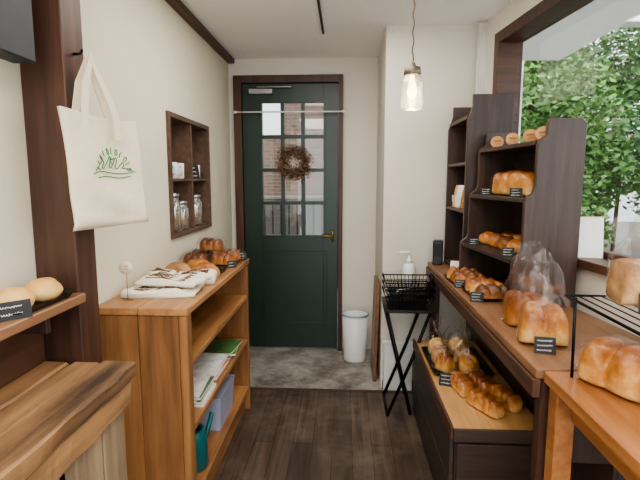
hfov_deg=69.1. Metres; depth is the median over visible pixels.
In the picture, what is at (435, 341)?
bun
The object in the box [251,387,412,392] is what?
trim
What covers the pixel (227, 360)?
magazine
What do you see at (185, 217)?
glass jar
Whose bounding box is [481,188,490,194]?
price card
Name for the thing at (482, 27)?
window blind
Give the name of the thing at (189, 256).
loaf
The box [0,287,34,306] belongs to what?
bun
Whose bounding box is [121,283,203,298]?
folded cloth
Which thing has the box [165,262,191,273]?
roll
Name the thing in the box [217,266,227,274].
tray
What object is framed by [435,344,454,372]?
bun
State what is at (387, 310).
folding stand
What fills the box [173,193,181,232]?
glass jar
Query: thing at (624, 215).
building
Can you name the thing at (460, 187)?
pouch
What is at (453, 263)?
menu card
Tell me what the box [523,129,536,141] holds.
disc
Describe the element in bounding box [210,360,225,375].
magazine
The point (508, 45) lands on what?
window
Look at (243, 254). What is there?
price card
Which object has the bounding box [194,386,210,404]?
magazine
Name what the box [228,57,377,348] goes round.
wall
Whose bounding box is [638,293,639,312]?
price card
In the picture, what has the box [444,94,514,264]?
shelf rack
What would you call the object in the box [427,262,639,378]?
countertop
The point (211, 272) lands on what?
folded cloth
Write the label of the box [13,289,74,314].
tray
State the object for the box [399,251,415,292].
sanitizer bottle
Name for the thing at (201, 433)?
watering can
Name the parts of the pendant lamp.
light bulb, lamp shade, cord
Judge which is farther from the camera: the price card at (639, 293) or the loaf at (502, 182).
the loaf at (502, 182)
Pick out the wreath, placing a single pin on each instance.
(291, 173)
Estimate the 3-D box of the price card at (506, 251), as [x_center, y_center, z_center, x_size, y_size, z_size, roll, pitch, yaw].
[0.782,0.051,1.934,0.050,0.039,0.021,2,8,15]
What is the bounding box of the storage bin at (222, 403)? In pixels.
[200,374,234,430]
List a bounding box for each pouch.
[452,185,458,206]
[455,185,463,207]
[459,188,463,208]
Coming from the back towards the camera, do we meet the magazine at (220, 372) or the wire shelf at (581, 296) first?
the magazine at (220, 372)
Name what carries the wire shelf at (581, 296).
attached to the wire rack at (570, 296)
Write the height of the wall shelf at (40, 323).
0.088 m
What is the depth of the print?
1.48 m
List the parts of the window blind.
cord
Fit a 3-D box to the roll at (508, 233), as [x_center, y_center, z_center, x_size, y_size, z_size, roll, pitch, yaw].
[0.940,-0.011,2.312,0.092,0.064,0.090,1,7,11]
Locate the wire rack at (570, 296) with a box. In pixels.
[564,294,639,377]
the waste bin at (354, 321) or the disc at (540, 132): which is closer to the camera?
the disc at (540, 132)
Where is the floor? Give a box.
[214,346,432,479]
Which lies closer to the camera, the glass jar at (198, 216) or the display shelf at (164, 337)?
the display shelf at (164, 337)
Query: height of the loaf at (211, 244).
0.075 m
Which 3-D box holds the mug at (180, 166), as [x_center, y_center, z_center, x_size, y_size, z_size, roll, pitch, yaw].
[-0.837,-0.404,2.720,0.080,0.090,0.099,-1,7,-8]
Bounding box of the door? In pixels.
[233,74,342,350]
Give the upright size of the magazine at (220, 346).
0.009 m
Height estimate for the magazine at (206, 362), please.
0.015 m
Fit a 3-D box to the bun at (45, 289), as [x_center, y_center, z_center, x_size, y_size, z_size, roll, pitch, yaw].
[-0.775,0.137,1.301,0.093,0.060,0.096,5,9,35]
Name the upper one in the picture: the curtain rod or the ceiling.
the ceiling
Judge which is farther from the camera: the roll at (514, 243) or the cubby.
the cubby
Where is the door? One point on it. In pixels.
(295, 281)
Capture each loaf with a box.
[183,252,207,263]
[192,249,213,260]
[199,238,223,250]
[210,252,234,264]
[219,249,240,260]
[492,170,533,195]
[502,290,549,325]
[517,301,568,345]
[577,336,639,402]
[606,258,639,305]
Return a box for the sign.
[578,216,603,257]
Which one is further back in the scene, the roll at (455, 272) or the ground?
the ground
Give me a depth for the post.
1.37 m
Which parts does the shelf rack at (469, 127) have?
panel, panel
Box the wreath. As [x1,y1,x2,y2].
[275,144,314,182]
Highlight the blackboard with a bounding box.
[0,0,35,62]
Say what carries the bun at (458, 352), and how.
on the tray at (484, 368)
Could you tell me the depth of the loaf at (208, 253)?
2.66 m
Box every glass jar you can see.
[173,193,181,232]
[174,200,188,229]
[194,194,202,225]
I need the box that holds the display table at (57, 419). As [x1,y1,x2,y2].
[0,361,135,479]
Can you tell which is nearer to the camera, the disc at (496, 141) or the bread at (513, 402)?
the bread at (513, 402)
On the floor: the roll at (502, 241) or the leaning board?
the leaning board
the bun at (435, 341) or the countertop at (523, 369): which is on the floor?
the countertop at (523, 369)
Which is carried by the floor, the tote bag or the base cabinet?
the base cabinet
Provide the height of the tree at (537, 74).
3.526 m
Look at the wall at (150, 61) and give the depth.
2.12 m
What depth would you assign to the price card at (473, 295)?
1.99 m
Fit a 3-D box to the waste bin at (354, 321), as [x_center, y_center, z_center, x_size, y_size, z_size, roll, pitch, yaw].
[0.276,0.759,3.676,0.214,0.376,0.214,0,7,3]
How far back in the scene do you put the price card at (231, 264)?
2.49 m
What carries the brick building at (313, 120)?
on the ground
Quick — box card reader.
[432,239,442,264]
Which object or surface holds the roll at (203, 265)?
on the tray at (221, 268)
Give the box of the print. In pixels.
[93,148,135,177]
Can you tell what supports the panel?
attached to the wall at (150, 61)
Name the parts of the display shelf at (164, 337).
panel, panel, panel, panel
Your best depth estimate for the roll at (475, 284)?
2.08 m
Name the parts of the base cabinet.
drawer, drawer, panel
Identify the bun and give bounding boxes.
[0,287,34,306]
[25,277,62,301]
[428,329,442,353]
[431,336,448,362]
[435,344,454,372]
[448,330,466,355]
[453,337,471,361]
[459,345,478,373]
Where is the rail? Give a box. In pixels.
[317,0,323,33]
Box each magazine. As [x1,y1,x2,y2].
[193,353,227,372]
[193,373,209,397]
[194,377,213,399]
[194,383,215,406]
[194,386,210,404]
[203,339,242,354]
[210,359,228,377]
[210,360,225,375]
[212,341,238,355]
[214,363,227,379]
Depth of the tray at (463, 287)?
1.98 m
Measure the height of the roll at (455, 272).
0.068 m
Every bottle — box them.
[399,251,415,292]
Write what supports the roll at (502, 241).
on the shelf at (547, 219)
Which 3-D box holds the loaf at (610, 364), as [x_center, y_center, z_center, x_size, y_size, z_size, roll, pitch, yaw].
[0.808,0.324,1.027,0.153,0.129,0.515,-3,8,-24]
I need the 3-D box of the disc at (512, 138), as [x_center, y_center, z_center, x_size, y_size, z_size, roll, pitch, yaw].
[0.878,-0.458,2.119,0.060,0.060,0.025,2,8,16]
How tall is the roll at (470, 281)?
0.068 m
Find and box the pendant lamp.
[400,0,423,110]
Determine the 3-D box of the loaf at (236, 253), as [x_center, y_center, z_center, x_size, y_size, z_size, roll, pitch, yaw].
[-0.528,0.082,2.694,0.166,0.076,0.101,2,8,18]
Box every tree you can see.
[520,27,639,251]
[520,50,639,247]
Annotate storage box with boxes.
[383,340,412,390]
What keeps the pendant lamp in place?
hanging from the ceiling
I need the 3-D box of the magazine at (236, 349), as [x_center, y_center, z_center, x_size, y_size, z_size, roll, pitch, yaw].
[-0.538,0.607,2.607,0.152,0.012,0.212,0,7,-3]
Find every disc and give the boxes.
[491,136,503,146]
[506,133,519,144]
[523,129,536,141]
[535,126,545,138]
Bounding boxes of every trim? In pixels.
[165,0,233,63]
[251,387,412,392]
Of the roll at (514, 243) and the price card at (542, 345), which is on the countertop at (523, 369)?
the price card at (542, 345)
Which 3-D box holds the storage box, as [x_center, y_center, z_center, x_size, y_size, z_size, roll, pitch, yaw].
[0.520,0.838,3.103,0.200,0.340,0.045,0,7,3]
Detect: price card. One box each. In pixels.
[0,299,32,321]
[193,165,199,178]
[227,260,236,267]
[240,252,246,260]
[439,372,453,386]
[454,279,464,287]
[469,238,478,244]
[470,292,483,301]
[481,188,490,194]
[502,247,514,256]
[510,188,521,196]
[534,336,555,354]
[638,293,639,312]
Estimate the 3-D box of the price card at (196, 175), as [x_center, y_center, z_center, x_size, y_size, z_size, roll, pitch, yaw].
[-0.804,-0.431,2.941,0.021,0.089,0.100,5,9,33]
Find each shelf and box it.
[0,293,85,340]
[99,259,250,479]
[459,117,586,307]
[577,295,639,326]
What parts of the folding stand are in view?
leg, leg, leg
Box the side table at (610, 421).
[544,371,639,479]
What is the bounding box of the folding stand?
[382,296,433,415]
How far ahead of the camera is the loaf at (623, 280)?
1.10 m
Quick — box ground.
[337,222,639,341]
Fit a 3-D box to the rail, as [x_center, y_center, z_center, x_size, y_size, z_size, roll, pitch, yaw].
[-0.001,-1.286,2.612,0.013,0.012,0.800,0,7,3]
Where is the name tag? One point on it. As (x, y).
(125, 267)
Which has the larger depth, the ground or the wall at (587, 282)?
the ground
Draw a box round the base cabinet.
[413,338,533,479]
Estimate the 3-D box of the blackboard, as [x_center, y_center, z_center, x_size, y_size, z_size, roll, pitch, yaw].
[-0.831,-0.694,0.814,0.105,0.550,0.800,0,7,3]
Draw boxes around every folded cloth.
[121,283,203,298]
[134,271,211,287]
[148,267,176,274]
[178,269,216,284]
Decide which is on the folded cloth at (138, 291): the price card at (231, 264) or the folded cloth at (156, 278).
the folded cloth at (156, 278)
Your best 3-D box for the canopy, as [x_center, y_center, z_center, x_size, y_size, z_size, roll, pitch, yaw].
[4.866,-0.594,3.850,6.500,3.100,0.160,0,7,3]
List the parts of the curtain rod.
rod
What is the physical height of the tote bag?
0.523 m
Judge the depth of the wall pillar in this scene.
2.98 m
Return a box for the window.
[492,0,639,275]
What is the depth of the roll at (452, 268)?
2.43 m
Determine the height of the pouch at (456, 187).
0.130 m
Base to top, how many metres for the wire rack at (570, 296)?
0.219 m
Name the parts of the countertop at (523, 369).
leg, leg, panel, rail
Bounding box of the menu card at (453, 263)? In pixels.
[450,261,458,267]
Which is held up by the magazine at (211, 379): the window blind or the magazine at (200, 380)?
the magazine at (200, 380)
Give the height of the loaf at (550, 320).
0.302 m
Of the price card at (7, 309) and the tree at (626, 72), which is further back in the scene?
the tree at (626, 72)
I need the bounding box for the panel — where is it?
[0,333,45,387]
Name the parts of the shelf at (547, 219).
panel, panel, panel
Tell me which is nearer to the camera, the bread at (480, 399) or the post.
the post
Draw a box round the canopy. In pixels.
[519,16,639,142]
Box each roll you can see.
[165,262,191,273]
[187,259,207,268]
[192,262,219,275]
[447,266,475,278]
[450,269,479,281]
[454,272,484,283]
[465,276,496,290]
[469,279,503,292]
[474,284,508,298]
[479,231,494,243]
[487,233,505,246]
[496,236,514,249]
[501,231,515,236]
[507,239,520,253]
[512,234,520,238]
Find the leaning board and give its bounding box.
[370,275,379,381]
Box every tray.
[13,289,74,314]
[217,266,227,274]
[421,346,494,376]
[461,286,503,301]
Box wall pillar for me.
[375,25,478,387]
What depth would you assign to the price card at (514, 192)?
1.94 m
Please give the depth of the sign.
1.91 m
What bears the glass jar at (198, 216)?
on the cubby
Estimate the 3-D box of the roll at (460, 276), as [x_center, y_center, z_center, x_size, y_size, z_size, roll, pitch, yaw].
[0.742,0.189,2.288,0.160,0.068,0.076,1,7,10]
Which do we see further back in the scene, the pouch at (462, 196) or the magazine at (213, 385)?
the pouch at (462, 196)
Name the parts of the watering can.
spout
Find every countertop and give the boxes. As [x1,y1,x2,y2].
[426,262,639,479]
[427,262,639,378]
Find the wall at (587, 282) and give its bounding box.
[485,0,639,479]
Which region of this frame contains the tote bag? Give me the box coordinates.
[57,51,148,230]
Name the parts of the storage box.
box lid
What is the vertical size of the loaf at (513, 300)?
0.305 m
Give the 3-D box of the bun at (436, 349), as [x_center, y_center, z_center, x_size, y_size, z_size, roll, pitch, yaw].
[0.632,0.533,2.442,0.111,0.215,0.111,4,8,27]
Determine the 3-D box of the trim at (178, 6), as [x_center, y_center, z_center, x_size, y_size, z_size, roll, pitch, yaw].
[-0.845,-1.069,1.009,0.050,0.035,5.380,0,7,3]
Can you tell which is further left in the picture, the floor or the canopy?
the floor
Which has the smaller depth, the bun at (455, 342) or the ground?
the bun at (455, 342)
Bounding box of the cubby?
[165,110,211,239]
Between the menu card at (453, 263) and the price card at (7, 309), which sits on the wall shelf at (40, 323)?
the price card at (7, 309)
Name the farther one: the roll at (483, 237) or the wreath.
the wreath
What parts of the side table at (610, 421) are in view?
leg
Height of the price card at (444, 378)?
0.058 m
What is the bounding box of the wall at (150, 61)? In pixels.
[0,0,232,304]
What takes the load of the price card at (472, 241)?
on the shelf at (547, 219)
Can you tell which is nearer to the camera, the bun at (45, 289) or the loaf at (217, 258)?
the bun at (45, 289)
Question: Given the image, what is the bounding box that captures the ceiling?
[181,0,639,60]
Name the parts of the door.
panel moulding, handle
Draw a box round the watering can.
[195,412,213,472]
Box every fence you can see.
[264,196,322,234]
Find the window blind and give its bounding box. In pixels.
[475,22,487,93]
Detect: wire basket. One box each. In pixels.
[382,272,435,296]
[382,279,435,302]
[382,285,435,309]
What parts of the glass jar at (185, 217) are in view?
lid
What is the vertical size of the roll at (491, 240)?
0.064 m
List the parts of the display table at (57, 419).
leg, leg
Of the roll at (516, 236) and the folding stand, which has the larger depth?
the folding stand
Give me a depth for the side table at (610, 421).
1.12 m
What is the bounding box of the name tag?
[119,261,132,298]
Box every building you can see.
[263,91,338,195]
[521,58,639,221]
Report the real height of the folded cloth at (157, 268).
0.065 m
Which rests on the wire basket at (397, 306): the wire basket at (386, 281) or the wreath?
the wire basket at (386, 281)
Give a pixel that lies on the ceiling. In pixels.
(246, 29)
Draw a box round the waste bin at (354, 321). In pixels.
[342,309,368,362]
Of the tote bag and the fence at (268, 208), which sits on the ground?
the fence at (268, 208)
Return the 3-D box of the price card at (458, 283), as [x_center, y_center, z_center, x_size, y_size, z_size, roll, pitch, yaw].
[0.677,0.212,2.251,0.050,0.039,0.021,2,8,18]
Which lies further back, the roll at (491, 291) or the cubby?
the cubby
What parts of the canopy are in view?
post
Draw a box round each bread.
[450,371,474,397]
[467,371,493,394]
[467,388,503,418]
[489,384,522,412]
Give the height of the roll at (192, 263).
0.064 m
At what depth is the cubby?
2.84 m
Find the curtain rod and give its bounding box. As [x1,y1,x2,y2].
[234,110,344,113]
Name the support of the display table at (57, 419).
on the floor
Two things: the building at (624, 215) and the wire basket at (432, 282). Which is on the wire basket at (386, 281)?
the wire basket at (432, 282)
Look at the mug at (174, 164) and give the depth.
2.57 m
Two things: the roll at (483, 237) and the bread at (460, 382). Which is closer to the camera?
the bread at (460, 382)
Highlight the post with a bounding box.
[20,0,101,479]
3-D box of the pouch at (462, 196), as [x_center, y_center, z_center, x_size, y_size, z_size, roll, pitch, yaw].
[0.814,-0.242,2.611,0.058,0.130,0.076,2,7,13]
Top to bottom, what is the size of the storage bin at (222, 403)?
0.177 m
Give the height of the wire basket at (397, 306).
0.112 m

